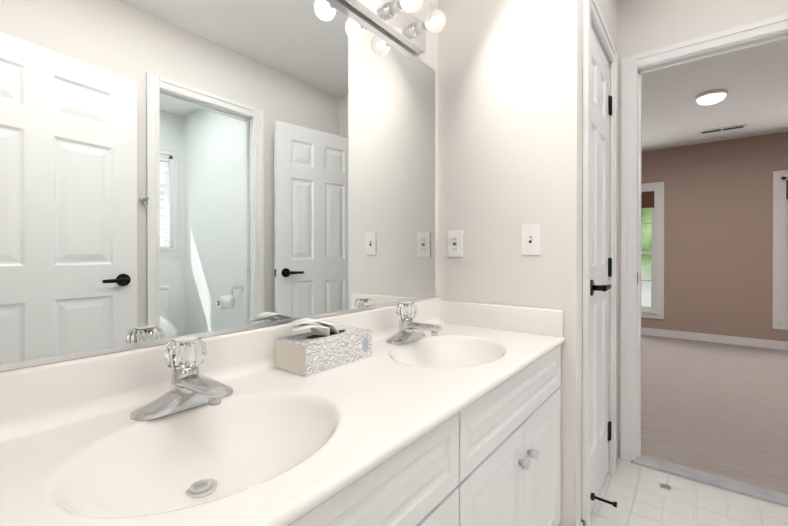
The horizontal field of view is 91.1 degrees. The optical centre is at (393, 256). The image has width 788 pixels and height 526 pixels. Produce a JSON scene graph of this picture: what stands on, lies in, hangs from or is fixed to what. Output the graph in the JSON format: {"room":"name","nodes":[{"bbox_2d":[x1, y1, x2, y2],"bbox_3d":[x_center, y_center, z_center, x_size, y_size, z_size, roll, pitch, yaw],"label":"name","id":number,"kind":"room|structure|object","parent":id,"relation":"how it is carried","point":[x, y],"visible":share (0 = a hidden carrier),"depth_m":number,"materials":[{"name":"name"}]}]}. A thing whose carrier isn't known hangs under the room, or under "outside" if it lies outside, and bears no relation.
{"room":"bathroom","nodes":[
{"label":"bathroom","id":0,"kind":"room"},
{"bbox_2d":[0,0,437,364],"bbox_3d":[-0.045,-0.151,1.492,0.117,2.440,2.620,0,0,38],"label":"mirror","id":1,"kind":"object","parent":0,"point":[172,168],"depth_m":0.89,"materials":[{"name":"clear glass"}]},
{"bbox_2d":[0,296,435,370],"bbox_3d":[-0.279,0.181,1.101,0.009,0.010,1.486,0,0,38],"label":"channel","id":2,"kind":"object","parent":1,"relation":"attached to","point":[34,362],"visible":0.82,"depth_m":0.81,"materials":[{"name":"silver metal"}]},
{"bbox_2d":[339,0,445,55],"bbox_3d":[-0.213,-0.870,1.043,0.178,0.110,1.220,0,0,38],"label":"vanity light","id":3,"kind":"object","parent":1,"relation":"attached to","point":[398,21],"visible":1,"depth_m":1.40,"materials":[{"name":"silver metal"}]},
{"bbox_2d":[438,0,582,525],"bbox_3d":[0.451,-0.152,1.579,0.571,2.440,0.100,0,0,38],"label":"wall","id":4,"kind":"structure","parent":0,"point":[510,117],"depth_m":1.49,"materials":[{"name":"white paint"}]},
{"bbox_2d":[448,230,462,256],"bbox_3d":[0.262,-0.052,1.658,0.070,0.115,0.009,0,0,38],"label":"outlet","id":5,"kind":"object","parent":4,"relation":"attached to","point":[455,243],"visible":1,"depth_m":1.65,"materials":[{"name":"white plastic"}]},
{"bbox_2d":[521,224,539,254],"bbox_3d":[0.513,-0.061,1.457,0.070,0.115,0.016,0,0,38],"label":"bathroom light switch","id":6,"kind":"object","parent":4,"relation":"attached to","point":[530,239],"visible":1,"depth_m":1.46,"materials":[{"name":"white plastic"}]},
{"bbox_2d":[596,0,616,257],"bbox_3d":[0.918,-0.153,1.794,0.100,2.440,0.737,0,0,38],"label":"wall","id":7,"kind":"structure","parent":0,"point":[614,21],"depth_m":1.90,"materials":[{"name":"white paint"}]},
{"bbox_2d":[579,439,617,525],"bbox_3d":[0.818,1.026,0.821,1.030,0.090,2.400,0,0,38],"label":"baseboard","id":8,"kind":"structure","parent":7,"relation":"attached to","point":[582,522],"depth_m":2.00,"materials":[{"name":"white"}]},
{"bbox_2d":[582,0,616,525],"bbox_3d":[0.859,0.058,1.719,0.100,2.020,0.540,0,0,38],"label":"door frame","id":9,"kind":"structure","parent":7,"relation":"attached to","point":[600,41],"depth_m":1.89,"materials":[{"name":"white wood"}]},
{"bbox_2d":[590,26,616,514],"bbox_3d":[0.895,0.062,1.697,0.192,1.988,0.513,0,0,38],"label":"door","id":10,"kind":"structure","parent":7,"relation":"in","point":[600,268],"depth_m":1.70,"materials":[{"name":"white wood"}]},
{"bbox_2d":[590,459,787,525],"bbox_3d":[1.181,1.098,0.449,3.340,0.050,2.480,0,0,38],"label":"floor","id":11,"kind":"structure","parent":0,"point":[639,495],"depth_m":1.66,"materials":[{"name":"tile"}]},
{"bbox_2d":[0,298,565,525],"bbox_3d":[-0.058,0.617,0.950,0.543,0.908,1.519,0,0,38],"label":"bathroom vanity","id":12,"kind":"object","parent":11,"relation":"on","point":[435,412],"visible":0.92,"depth_m":0.74,"materials":[{"name":"white"}]},
{"bbox_2d":[130,337,232,420],"bbox_3d":[-0.374,0.228,0.735,0.176,0.127,0.190,0,0,38],"label":"faucet","id":13,"kind":"object","parent":12,"relation":"on","point":[190,392],"depth_m":0.73,"materials":[{"name":"silver plastic"}]},
{"bbox_2d":[276,318,371,375],"bbox_3d":[-0.185,0.228,1.060,0.121,0.123,0.241,0,0,38],"label":"tissue box","id":14,"kind":"object","parent":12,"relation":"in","point":[323,347],"visible":1,"depth_m":1.00,"materials":[{"name":"beige"}]},
{"bbox_2d":[386,302,441,343],"bbox_3d":[0.082,0.225,1.317,0.176,0.127,0.190,0,0,38],"label":"faucet","id":15,"kind":"object","parent":12,"relation":"on","point":[406,334],"depth_m":1.32,"materials":[{"name":"silver plastic"}]},
{"bbox_2d":[660,483,670,489],"bbox_3d":[1.256,1.066,1.786,0.040,0.002,0.040,0,0,38],"label":"strike plate","id":16,"kind":"object","parent":11,"relation":"on","point":[665,486],"visible":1,"depth_m":1.79,"materials":[{"name":"silver metal"}]},
{"bbox_2d":[631,455,787,507],"bbox_3d":[1.534,1.086,1.809,0.720,0.062,0.098,0,0,38],"label":"threshold","id":17,"kind":"object","parent":11,"relation":"on","point":[763,494],"visible":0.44,"depth_m":1.82,"materials":[{"name":"wood"}]},
{"bbox_2d":[616,0,787,456],"bbox_3d":[1.317,-0.154,2.019,1.393,2.440,0.110,0,0,38],"label":"wall","id":18,"kind":"structure","parent":0,"point":[657,24],"depth_m":1.93,"materials":[{"name":"white paint"}]},
{"bbox_2d":[620,13,787,460],"bbox_3d":[1.571,0.017,1.822,0.850,2.100,0.150,0,0,38],"label":"door frame","id":19,"kind":"structure","parent":18,"relation":"attached to","point":[746,32],"depth_m":2.00,"materials":[{"name":"white wood"}]},
{"bbox_2d":[641,335,787,494],"bbox_3d":[2.528,1.079,3.485,6.720,0.062,3.767,0,0,38],"label":"floor","id":20,"kind":"structure","parent":0,"point":[718,409],"depth_m":2.67,"materials":[{"name":"beige carpet"}]},
{"bbox_2d":[641,131,787,341],"bbox_3d":[3.915,-0.165,4.717,2.948,2.440,0.110,0,0,38],"label":"wall","id":21,"kind":"structure","parent":0,"point":[718,237],"depth_m":4.65,"materials":[{"name":"beige paint"}]},
{"bbox_2d":[641,191,653,207],"bbox_3d":[3.084,-0.762,5.314,0.896,0.248,0.028,0,0,38],"label":"blind","id":22,"kind":"object","parent":21,"relation":"attached to","point":[647,197],"depth_m":5.10,"materials":[{"name":"brown wood"}]},
{"bbox_2d":[641,182,663,318],"bbox_3d":[3.097,-0.073,5.334,1.040,1.770,0.145,0,0,38],"label":"window frame","id":23,"kind":"structure","parent":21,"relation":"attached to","point":[652,195],"depth_m":5.04,"materials":[{"name":"white wood"}]},
{"bbox_2d":[641,327,787,349],"bbox_3d":[3.616,0.996,4.876,6.500,0.093,0.014,0,0,38],"label":"baseboard","id":24,"kind":"structure","parent":21,"relation":"attached to","point":[764,343],"depth_m":4.64,"materials":[{"name":"white wood"}]},
{"bbox_2d":[772,170,787,329],"bbox_3d":[4.710,-0.067,4.072,1.040,1.770,0.145,0,0,38],"label":"window frame","id":25,"kind":"structure","parent":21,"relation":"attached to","point":[780,256],"depth_m":4.32,"materials":[{"name":"white painted wood"},{"name":"glass"}]},
{"bbox_2d":[786,180,787,198],"bbox_3d":[4.697,-0.756,4.053,0.896,0.248,0.028,0,0,38],"label":"blind","id":26,"kind":"object","parent":21,"relation":"attached to","point":[786,180],"depth_m":4.29,"materials":[{"name":"brown wood"}]},
{"bbox_2d":[642,42,787,151],"bbox_3d":[2.513,-1.420,3.456,6.760,0.080,3.855,0,0,38],"label":"ceiling","id":27,"kind":"structure","parent":0,"point":[754,83],"depth_m":3.43,"materials":[{"name":"white paint"}]},
{"bbox_2d":[695,89,727,104],"bbox_3d":[2.709,-1.339,3.300,0.216,0.080,0.216,0,0,38],"label":"ceiling light","id":28,"kind":"object","parent":27,"relation":"attached to","point":[711,97],"visible":1,"depth_m":3.24,"materials":[{"name":"white"}]},
{"bbox_2d":[698,124,746,134],"bbox_3d":[3.573,-1.379,4.210,0.400,0.008,0.120,0,0,38],"label":"ceiling vent","id":29,"kind":"object","parent":27,"relation":"in","point":[722,129],"visible":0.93,"depth_m":4.20,"materials":[{"name":"white metal"}]},
{"label":"outside","id":30,"kind":"structure","parent":0,"visible":0},
{"bbox_2d":[641,208,651,306],"bbox_3d":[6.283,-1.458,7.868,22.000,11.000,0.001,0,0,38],"label":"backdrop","id":31,"kind":"structure","parent":30,"point":[646,229],"depth_m":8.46,"materials":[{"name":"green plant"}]}
]}

